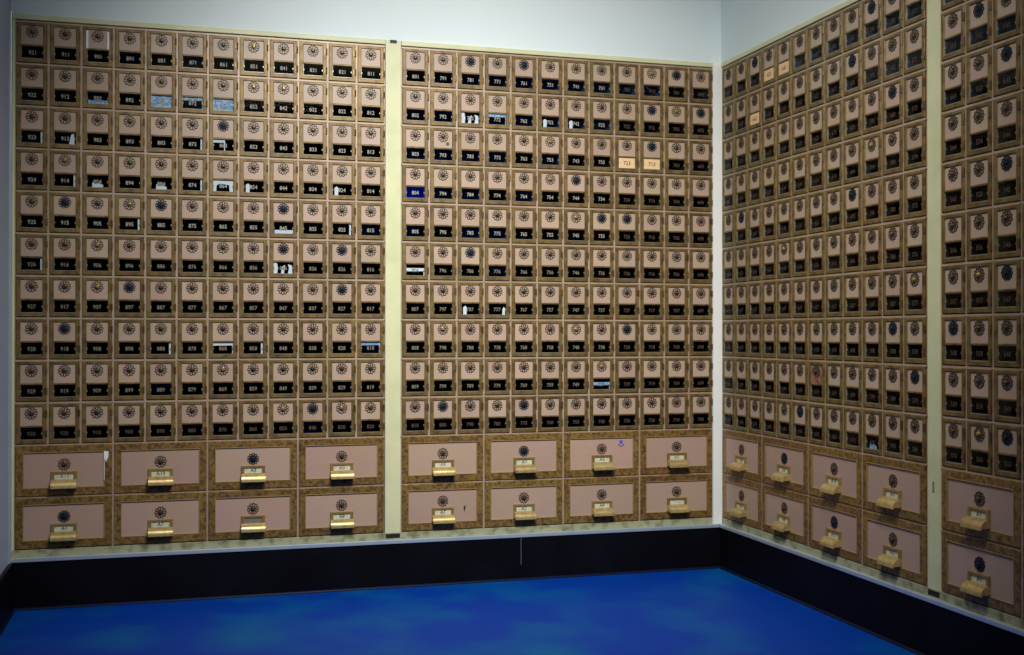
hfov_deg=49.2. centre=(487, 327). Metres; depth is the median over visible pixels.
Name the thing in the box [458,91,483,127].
mailbox
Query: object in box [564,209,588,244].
mailbox
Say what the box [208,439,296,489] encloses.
mailbox
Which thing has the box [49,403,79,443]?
mailbox
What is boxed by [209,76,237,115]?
mailbox
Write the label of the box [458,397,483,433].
mailbox
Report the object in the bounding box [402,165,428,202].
mailbox
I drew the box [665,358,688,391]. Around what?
mailbox
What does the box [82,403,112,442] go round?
mailbox
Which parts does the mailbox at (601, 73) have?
door panel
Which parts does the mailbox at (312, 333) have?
door panel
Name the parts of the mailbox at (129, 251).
door panel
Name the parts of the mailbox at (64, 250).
door panel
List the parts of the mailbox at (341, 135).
door panel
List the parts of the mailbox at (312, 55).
door panel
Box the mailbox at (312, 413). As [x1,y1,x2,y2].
[299,400,326,437]
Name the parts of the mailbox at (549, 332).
door panel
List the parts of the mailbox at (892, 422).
door panel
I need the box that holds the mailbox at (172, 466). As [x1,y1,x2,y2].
[114,442,205,493]
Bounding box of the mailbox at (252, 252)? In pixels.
[239,239,267,277]
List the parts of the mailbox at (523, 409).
door panel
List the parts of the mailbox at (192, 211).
door panel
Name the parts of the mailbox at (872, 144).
door panel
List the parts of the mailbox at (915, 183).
door panel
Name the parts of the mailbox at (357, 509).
name plate, door panel, pull handle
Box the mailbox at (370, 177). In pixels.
[357,163,384,200]
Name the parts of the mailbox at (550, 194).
door panel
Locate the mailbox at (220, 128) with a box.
[209,116,237,155]
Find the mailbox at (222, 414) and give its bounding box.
[209,401,237,439]
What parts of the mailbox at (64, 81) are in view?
door panel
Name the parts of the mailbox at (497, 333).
door panel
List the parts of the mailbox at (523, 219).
door panel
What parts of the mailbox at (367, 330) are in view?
door panel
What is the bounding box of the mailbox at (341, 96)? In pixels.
[329,83,355,121]
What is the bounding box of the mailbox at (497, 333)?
[485,321,509,356]
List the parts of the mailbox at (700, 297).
door panel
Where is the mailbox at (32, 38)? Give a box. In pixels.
[17,22,47,63]
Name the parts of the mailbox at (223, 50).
door panel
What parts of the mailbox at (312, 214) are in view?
door panel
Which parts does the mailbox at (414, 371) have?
door panel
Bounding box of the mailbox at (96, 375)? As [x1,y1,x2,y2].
[82,361,112,400]
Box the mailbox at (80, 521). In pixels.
[15,495,111,549]
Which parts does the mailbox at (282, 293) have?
door panel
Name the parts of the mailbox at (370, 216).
door panel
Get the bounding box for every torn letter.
[274,262,291,273]
[462,112,477,123]
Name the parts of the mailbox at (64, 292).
door panel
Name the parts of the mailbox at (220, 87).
door panel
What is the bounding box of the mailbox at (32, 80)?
[17,64,47,105]
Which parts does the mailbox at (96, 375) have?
door panel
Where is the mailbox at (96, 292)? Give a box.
[82,277,112,316]
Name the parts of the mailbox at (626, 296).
door panel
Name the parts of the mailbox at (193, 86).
door panel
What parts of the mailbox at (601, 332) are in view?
door panel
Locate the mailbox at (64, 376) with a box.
[49,361,79,400]
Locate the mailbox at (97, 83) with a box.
[83,68,112,109]
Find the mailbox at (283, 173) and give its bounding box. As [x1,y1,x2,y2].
[270,159,297,197]
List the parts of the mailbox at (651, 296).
door panel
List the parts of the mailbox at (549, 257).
door panel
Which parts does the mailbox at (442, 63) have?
door panel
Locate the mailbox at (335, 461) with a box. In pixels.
[299,437,383,486]
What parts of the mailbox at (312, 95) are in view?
door panel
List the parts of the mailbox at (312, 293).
door panel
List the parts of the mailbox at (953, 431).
door panel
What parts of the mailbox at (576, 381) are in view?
door panel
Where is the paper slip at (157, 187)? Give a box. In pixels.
[156,184,166,188]
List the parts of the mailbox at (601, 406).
door panel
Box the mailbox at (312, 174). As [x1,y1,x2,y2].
[299,161,326,198]
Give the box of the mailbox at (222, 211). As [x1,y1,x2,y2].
[209,198,237,236]
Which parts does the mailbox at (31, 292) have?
door panel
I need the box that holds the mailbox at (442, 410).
[430,398,455,433]
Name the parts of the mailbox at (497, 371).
door panel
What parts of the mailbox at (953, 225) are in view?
door panel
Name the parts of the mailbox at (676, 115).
door panel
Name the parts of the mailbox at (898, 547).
pull handle, name plate, door panel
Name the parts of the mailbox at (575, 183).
door panel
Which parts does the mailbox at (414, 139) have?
door panel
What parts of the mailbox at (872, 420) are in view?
door panel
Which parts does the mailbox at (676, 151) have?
door panel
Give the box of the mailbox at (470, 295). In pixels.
[458,282,483,318]
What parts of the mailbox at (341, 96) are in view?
door panel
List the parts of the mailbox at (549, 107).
door panel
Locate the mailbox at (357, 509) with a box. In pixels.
[299,485,383,535]
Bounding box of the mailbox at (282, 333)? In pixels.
[269,320,297,357]
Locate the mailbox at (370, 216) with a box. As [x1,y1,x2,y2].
[357,202,384,239]
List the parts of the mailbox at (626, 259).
door panel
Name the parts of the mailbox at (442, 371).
door panel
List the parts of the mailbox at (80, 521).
pull handle, door panel, name plate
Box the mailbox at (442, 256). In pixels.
[430,243,456,279]
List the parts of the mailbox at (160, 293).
door panel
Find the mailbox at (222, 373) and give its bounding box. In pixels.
[209,360,237,398]
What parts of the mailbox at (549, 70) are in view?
door panel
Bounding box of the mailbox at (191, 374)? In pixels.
[178,361,206,398]
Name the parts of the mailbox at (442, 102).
door panel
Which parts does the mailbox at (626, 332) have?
door panel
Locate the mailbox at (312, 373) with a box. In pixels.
[299,360,326,397]
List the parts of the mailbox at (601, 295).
door panel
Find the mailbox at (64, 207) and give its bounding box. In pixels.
[50,193,80,232]
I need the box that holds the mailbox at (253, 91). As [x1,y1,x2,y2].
[240,77,267,116]
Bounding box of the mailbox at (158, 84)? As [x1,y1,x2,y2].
[147,72,176,112]
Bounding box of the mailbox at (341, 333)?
[328,320,355,357]
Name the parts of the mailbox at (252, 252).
door panel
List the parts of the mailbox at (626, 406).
door panel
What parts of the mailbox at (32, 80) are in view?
door panel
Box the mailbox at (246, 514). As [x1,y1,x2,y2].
[208,489,296,540]
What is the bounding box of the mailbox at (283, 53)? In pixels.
[270,39,297,78]
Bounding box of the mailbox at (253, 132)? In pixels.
[240,118,267,156]
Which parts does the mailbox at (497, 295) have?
door panel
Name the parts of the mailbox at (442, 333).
door panel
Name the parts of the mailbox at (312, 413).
door panel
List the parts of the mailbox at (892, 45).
door panel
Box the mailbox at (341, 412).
[328,399,355,436]
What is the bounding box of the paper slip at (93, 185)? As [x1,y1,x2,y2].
[92,182,102,186]
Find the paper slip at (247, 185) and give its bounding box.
[246,184,249,191]
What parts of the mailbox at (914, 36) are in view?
door panel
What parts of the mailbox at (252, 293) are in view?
door panel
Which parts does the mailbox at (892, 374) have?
door panel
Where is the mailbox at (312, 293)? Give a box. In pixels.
[299,280,326,317]
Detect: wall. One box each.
[0,0,10,574]
[11,0,722,496]
[721,0,846,62]
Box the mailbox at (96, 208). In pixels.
[82,194,112,233]
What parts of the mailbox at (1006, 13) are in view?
door panel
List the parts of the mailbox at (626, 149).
door panel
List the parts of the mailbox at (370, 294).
door panel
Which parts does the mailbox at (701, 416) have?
door panel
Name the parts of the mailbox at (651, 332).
door panel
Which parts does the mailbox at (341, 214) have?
door panel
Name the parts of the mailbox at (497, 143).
door panel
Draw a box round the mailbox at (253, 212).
[239,199,267,237]
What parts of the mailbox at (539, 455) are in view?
door panel, name plate, pull handle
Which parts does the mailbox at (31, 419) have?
door panel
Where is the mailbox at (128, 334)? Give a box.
[114,320,144,358]
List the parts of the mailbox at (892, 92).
door panel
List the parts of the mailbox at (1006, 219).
door panel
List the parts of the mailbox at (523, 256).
door panel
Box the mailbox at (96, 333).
[82,319,112,358]
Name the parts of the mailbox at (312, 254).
door panel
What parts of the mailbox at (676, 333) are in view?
door panel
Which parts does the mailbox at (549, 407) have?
door panel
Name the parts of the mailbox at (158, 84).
door panel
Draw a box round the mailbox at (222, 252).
[209,238,237,276]
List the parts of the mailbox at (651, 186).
door panel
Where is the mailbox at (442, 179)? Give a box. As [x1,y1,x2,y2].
[430,166,456,203]
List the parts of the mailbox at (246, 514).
name plate, door panel, pull handle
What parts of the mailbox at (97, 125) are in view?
door panel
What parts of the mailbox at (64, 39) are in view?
door panel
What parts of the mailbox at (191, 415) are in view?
door panel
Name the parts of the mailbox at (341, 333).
door panel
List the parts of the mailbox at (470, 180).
door panel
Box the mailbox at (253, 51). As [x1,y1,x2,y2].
[240,37,267,76]
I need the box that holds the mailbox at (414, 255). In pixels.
[402,243,428,279]
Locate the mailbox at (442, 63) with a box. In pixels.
[430,50,456,88]
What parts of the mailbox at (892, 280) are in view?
door panel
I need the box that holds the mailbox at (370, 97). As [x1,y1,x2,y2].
[358,85,384,122]
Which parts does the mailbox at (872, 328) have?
door panel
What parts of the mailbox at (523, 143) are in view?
door panel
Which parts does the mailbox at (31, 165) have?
door panel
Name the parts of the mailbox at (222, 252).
door panel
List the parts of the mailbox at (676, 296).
door panel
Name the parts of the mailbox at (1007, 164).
door panel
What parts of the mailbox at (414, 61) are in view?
door panel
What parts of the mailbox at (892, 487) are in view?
pull handle, name plate, door panel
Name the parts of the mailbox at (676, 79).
door panel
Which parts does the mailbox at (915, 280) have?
door panel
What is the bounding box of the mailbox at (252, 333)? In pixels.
[239,320,267,357]
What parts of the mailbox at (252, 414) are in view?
door panel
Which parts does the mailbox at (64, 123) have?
door panel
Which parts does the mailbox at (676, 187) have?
door panel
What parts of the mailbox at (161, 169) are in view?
door panel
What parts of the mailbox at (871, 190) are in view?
door panel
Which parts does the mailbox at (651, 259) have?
door panel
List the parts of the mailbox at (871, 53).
door panel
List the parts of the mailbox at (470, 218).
door panel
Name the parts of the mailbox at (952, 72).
door panel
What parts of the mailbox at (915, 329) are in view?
door panel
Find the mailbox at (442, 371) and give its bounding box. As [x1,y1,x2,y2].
[430,359,455,395]
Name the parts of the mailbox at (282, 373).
door panel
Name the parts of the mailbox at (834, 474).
pull handle, name plate, door panel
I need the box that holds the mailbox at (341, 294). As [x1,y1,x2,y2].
[328,281,355,317]
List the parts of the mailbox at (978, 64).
door panel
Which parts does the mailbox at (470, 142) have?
door panel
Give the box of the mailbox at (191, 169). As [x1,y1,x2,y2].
[178,156,206,195]
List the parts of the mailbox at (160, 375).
door panel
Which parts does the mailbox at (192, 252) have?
door panel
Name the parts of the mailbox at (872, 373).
door panel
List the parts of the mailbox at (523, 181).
door panel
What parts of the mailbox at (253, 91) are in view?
door panel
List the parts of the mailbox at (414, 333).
door panel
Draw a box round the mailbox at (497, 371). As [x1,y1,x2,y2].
[485,359,509,394]
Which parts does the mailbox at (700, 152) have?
door panel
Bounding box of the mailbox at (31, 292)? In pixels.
[16,277,47,316]
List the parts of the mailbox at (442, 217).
door panel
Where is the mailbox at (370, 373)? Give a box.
[357,360,383,396]
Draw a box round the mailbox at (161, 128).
[147,113,176,153]
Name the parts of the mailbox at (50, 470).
pull handle, door panel, name plate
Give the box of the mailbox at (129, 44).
[115,28,144,69]
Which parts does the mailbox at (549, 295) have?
door panel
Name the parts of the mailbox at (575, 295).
door panel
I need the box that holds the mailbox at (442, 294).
[430,282,456,317]
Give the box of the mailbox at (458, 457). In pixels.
[402,435,482,482]
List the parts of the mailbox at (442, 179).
door panel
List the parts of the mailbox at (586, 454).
door panel, name plate, pull handle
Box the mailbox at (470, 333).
[458,321,483,356]
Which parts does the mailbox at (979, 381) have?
door panel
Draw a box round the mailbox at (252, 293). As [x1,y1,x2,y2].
[239,280,267,317]
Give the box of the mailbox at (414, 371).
[402,359,428,395]
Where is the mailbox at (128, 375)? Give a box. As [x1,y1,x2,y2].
[114,361,144,399]
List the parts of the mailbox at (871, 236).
door panel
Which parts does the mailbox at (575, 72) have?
door panel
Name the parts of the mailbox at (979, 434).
door panel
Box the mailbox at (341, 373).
[328,360,355,396]
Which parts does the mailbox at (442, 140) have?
door panel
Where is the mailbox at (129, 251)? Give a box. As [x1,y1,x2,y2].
[115,236,144,275]
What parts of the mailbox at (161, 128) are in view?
door panel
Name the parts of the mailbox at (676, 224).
door panel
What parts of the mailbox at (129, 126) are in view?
door panel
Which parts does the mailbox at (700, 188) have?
door panel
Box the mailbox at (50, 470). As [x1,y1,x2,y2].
[15,444,111,496]
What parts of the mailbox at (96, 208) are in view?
door panel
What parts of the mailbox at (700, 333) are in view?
door panel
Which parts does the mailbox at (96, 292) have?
door panel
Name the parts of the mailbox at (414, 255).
door panel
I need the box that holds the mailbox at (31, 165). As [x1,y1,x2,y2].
[16,149,47,189]
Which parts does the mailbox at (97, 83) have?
door panel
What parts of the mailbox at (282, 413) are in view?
door panel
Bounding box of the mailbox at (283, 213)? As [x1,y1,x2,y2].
[270,200,297,237]
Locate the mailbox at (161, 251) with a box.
[146,237,175,275]
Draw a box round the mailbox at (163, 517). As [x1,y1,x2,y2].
[114,492,205,544]
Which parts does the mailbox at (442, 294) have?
door panel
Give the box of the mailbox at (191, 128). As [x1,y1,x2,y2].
[178,115,207,154]
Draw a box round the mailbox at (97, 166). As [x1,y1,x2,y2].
[82,152,112,191]
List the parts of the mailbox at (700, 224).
door panel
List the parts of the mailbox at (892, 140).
door panel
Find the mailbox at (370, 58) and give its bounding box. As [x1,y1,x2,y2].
[358,45,384,83]
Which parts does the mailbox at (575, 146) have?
door panel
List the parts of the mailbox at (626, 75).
door panel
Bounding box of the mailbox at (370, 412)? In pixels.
[357,399,383,435]
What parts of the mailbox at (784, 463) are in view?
pull handle, name plate, door panel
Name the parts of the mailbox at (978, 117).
door panel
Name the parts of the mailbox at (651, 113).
door panel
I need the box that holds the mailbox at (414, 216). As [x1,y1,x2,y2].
[402,204,428,240]
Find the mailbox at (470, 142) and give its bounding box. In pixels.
[458,129,483,165]
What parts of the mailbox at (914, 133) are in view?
door panel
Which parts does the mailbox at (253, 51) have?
door panel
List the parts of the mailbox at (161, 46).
door panel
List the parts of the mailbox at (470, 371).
door panel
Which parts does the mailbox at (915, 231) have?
door panel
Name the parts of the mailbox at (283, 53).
door panel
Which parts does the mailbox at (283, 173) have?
door panel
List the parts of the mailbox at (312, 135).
door panel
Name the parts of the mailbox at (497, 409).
door panel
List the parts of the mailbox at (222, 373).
door panel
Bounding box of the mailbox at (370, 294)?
[357,281,384,317]
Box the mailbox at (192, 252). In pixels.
[178,238,206,276]
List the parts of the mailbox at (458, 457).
door panel, name plate, pull handle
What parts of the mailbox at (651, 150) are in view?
door panel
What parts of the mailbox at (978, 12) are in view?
door panel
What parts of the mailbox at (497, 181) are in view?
door panel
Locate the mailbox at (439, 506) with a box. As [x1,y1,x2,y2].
[402,482,482,530]
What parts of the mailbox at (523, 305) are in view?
door panel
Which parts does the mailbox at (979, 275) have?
door panel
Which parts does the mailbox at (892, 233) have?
door panel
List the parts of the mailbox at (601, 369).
door panel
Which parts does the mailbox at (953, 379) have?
door panel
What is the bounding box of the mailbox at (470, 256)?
[458,244,483,279]
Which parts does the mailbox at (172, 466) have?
pull handle, name plate, door panel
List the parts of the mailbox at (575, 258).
door panel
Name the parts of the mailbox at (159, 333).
door panel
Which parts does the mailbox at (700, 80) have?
door panel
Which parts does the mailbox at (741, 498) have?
pull handle, name plate, door panel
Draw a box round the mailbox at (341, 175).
[329,162,355,199]
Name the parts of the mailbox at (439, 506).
door panel, name plate, pull handle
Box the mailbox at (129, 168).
[115,153,144,192]
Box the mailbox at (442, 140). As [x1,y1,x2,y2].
[430,127,456,164]
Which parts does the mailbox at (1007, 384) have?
door panel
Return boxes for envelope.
[88,100,107,103]
[151,96,171,107]
[214,99,232,110]
[275,230,292,233]
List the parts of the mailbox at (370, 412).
door panel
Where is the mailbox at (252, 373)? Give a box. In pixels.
[239,360,267,397]
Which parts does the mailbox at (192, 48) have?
door panel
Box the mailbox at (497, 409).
[485,397,509,432]
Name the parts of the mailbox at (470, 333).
door panel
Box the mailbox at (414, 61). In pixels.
[402,48,428,86]
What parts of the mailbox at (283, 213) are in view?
door panel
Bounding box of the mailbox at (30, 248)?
[16,234,47,274]
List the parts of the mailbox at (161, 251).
door panel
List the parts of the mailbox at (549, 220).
door panel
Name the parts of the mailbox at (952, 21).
door panel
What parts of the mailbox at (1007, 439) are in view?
door panel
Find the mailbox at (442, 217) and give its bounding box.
[430,205,456,241]
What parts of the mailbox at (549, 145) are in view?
door panel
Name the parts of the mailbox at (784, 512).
pull handle, name plate, door panel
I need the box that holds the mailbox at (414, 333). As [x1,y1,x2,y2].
[402,321,428,356]
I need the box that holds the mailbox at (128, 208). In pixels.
[115,195,144,234]
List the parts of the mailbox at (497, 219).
door panel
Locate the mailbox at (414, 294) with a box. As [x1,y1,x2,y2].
[402,282,428,317]
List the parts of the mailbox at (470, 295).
door panel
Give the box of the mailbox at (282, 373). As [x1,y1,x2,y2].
[269,360,297,397]
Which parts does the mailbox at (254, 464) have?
name plate, door panel, pull handle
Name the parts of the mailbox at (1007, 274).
door panel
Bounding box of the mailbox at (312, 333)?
[299,320,326,357]
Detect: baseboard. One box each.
[0,563,12,628]
[13,527,719,607]
[720,528,1023,654]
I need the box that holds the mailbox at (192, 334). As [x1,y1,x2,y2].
[178,320,206,357]
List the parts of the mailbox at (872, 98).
door panel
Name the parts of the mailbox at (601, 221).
door panel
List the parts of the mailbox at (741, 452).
pull handle, name plate, door panel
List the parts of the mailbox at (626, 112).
door panel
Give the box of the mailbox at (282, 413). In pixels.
[269,400,297,437]
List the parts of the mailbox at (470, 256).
door panel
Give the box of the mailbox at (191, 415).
[178,401,206,439]
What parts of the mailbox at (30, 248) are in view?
door panel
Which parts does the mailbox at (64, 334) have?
door panel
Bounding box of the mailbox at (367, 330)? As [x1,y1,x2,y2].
[357,320,384,356]
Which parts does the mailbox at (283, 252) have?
door panel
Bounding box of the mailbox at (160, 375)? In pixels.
[146,361,175,399]
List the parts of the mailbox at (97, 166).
door panel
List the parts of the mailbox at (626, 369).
door panel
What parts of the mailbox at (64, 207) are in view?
door panel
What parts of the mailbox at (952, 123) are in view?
door panel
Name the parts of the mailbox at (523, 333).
door panel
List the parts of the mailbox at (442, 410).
door panel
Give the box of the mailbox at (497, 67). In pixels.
[485,54,510,91]
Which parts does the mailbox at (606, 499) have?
door panel, name plate, pull handle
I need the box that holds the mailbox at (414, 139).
[402,126,428,163]
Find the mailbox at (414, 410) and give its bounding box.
[402,398,428,434]
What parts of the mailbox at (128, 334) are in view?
door panel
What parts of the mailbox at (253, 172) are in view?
door panel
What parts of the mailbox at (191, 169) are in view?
door panel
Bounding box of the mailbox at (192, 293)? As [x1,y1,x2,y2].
[178,279,206,316]
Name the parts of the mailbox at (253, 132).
door panel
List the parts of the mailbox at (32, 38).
door panel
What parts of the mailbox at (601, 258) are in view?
door panel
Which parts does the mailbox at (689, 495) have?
door panel, name plate, pull handle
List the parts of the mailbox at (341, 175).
door panel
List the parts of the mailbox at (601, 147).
door panel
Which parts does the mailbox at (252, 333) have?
door panel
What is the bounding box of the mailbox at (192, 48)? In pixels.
[178,33,207,73]
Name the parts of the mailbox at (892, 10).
door panel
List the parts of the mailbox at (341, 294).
door panel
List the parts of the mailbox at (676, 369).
door panel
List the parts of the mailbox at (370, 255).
door panel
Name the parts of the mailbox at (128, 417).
door panel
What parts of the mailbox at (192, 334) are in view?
door panel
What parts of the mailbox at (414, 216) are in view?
door panel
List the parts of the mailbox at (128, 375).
door panel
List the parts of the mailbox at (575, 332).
door panel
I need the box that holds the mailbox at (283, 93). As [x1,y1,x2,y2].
[270,79,297,118]
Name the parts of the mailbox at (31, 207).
door panel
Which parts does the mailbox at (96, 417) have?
door panel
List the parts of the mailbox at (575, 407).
door panel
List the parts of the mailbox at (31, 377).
door panel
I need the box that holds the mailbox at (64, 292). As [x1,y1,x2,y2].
[49,277,79,316]
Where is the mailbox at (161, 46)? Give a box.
[147,31,176,71]
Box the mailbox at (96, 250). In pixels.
[82,236,112,274]
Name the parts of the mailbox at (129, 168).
door panel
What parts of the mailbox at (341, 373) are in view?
door panel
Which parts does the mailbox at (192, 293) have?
door panel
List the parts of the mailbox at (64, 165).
door panel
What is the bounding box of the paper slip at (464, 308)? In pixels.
[463,306,466,313]
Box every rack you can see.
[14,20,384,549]
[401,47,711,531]
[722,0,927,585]
[941,0,1023,618]
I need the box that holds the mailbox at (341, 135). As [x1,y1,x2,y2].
[329,122,355,160]
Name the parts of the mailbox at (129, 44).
door panel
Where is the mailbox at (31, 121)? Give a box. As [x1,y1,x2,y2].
[16,107,47,147]
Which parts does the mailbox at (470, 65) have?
door panel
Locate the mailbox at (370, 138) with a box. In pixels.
[357,124,384,161]
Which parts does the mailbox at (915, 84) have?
door panel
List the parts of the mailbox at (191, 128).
door panel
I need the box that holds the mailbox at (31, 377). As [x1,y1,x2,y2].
[16,361,46,401]
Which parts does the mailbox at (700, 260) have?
door panel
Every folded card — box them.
[183,97,202,108]
[213,139,224,150]
[213,180,232,191]
[213,343,232,353]
[361,342,379,352]
[406,268,423,274]
[489,114,505,124]
[594,382,609,388]
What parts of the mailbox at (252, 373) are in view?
door panel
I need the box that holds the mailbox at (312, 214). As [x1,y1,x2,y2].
[299,201,326,238]
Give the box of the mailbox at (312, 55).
[299,41,326,80]
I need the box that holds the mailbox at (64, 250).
[49,235,80,274]
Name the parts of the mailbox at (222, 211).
door panel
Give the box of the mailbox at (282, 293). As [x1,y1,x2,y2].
[269,280,297,317]
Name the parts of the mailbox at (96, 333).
door panel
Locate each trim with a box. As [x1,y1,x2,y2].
[0,609,14,635]
[8,11,12,563]
[11,19,15,550]
[11,517,712,557]
[11,524,718,562]
[13,13,384,44]
[401,41,712,67]
[719,524,1023,635]
[720,567,925,654]
[721,0,860,67]
[722,517,1023,628]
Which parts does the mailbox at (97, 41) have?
door panel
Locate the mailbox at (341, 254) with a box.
[328,241,355,278]
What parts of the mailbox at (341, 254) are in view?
door panel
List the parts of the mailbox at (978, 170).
door panel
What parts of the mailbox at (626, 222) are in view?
door panel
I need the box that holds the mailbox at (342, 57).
[329,43,355,82]
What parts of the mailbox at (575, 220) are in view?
door panel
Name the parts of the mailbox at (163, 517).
pull handle, name plate, door panel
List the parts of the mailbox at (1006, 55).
door panel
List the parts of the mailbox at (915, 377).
door panel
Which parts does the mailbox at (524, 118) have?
door panel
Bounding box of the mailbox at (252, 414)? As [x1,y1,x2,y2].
[239,400,267,438]
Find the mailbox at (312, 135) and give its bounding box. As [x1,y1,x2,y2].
[299,121,326,159]
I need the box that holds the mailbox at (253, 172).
[240,158,267,196]
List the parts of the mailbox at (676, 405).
door panel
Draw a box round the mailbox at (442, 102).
[430,89,456,126]
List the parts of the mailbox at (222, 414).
door panel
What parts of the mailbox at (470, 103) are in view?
door panel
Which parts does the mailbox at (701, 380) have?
door panel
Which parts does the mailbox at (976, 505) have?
pull handle, name plate, door panel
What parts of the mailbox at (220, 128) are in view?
door panel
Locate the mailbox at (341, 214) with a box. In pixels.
[329,201,355,239]
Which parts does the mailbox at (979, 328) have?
door panel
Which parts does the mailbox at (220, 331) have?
door panel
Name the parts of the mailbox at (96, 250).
door panel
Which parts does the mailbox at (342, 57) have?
door panel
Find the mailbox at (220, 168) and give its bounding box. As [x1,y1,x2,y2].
[209,157,237,195]
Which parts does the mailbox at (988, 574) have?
pull handle, name plate, door panel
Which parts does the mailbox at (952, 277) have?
door panel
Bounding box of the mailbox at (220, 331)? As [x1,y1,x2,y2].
[209,320,237,357]
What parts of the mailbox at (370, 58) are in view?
door panel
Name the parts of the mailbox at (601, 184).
door panel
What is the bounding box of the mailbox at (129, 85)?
[115,70,144,110]
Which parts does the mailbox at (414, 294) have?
door panel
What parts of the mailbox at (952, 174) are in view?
door panel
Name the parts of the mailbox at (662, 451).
door panel, name plate, pull handle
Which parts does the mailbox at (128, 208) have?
door panel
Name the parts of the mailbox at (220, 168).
door panel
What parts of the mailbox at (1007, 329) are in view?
door panel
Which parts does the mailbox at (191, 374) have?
door panel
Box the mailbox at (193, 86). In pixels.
[178,74,207,113]
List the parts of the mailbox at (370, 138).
door panel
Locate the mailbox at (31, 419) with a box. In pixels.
[16,404,46,443]
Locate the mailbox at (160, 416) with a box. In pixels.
[146,402,175,440]
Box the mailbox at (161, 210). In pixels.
[147,196,175,234]
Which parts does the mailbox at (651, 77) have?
door panel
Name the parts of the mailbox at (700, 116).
door panel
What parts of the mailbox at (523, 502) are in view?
door panel, name plate, pull handle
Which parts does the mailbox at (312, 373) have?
door panel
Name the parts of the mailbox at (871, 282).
door panel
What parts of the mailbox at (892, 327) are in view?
door panel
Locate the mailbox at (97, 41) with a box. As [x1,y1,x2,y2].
[83,26,112,67]
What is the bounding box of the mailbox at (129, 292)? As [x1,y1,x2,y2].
[115,278,144,316]
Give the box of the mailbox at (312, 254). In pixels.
[299,240,326,277]
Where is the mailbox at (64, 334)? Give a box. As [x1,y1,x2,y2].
[49,319,79,358]
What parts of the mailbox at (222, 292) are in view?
door panel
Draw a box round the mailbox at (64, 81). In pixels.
[50,66,80,107]
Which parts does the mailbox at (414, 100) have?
door panel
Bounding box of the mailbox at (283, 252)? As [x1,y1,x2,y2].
[270,240,297,277]
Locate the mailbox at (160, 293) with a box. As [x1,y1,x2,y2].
[146,278,175,316]
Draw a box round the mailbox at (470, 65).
[458,52,483,89]
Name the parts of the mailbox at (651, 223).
door panel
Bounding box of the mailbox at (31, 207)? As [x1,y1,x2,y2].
[16,192,47,231]
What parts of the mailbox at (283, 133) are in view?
door panel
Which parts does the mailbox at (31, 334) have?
door panel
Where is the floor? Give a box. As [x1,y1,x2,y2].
[0,568,916,654]
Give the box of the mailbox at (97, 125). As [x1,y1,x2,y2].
[83,110,112,150]
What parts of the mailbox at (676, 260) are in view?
door panel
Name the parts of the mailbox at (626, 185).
door panel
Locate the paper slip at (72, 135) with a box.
[69,134,74,143]
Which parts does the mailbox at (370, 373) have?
door panel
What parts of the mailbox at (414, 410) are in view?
door panel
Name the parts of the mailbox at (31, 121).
door panel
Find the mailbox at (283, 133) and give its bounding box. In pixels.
[270,119,297,158]
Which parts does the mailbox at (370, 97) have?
door panel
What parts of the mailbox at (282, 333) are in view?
door panel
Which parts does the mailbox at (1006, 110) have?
door panel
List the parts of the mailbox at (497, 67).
door panel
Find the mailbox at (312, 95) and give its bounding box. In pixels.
[299,81,326,119]
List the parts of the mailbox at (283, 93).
door panel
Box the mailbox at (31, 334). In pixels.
[16,319,46,358]
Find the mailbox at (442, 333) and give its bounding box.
[430,321,455,356]
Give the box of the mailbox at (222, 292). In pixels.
[209,279,237,317]
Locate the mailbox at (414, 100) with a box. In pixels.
[402,87,428,125]
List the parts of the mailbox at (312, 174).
door panel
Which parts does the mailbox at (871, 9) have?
door panel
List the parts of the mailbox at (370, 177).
door panel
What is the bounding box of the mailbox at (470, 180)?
[458,167,483,203]
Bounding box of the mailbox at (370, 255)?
[357,242,384,278]
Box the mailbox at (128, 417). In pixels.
[114,402,144,441]
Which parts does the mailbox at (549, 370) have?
door panel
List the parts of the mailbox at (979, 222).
door panel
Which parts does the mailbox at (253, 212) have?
door panel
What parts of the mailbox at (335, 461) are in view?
name plate, door panel, pull handle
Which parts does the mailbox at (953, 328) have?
door panel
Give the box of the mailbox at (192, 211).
[178,197,206,235]
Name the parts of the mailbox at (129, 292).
door panel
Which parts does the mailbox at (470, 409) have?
door panel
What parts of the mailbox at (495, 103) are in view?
door panel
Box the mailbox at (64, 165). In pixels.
[50,150,80,190]
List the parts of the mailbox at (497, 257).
door panel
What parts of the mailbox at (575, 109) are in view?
door panel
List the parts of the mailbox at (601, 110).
door panel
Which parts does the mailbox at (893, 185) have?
door panel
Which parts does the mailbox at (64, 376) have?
door panel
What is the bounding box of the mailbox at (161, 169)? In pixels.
[147,154,175,194]
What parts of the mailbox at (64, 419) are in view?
door panel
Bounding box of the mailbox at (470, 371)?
[458,359,483,394]
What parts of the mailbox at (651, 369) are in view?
door panel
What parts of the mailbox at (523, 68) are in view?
door panel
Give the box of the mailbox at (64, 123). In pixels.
[50,108,80,149]
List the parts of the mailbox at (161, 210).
door panel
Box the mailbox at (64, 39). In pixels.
[50,24,80,65]
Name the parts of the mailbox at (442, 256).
door panel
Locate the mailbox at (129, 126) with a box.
[115,112,144,151]
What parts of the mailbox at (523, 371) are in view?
door panel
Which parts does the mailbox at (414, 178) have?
door panel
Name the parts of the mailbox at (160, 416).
door panel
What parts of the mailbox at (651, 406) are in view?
door panel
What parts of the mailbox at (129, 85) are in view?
door panel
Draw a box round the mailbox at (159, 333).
[146,320,175,357]
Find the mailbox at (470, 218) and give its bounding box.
[458,206,483,241]
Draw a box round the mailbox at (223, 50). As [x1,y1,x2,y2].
[209,35,237,75]
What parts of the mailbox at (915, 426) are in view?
door panel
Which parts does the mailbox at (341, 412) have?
door panel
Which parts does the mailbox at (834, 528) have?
pull handle, name plate, door panel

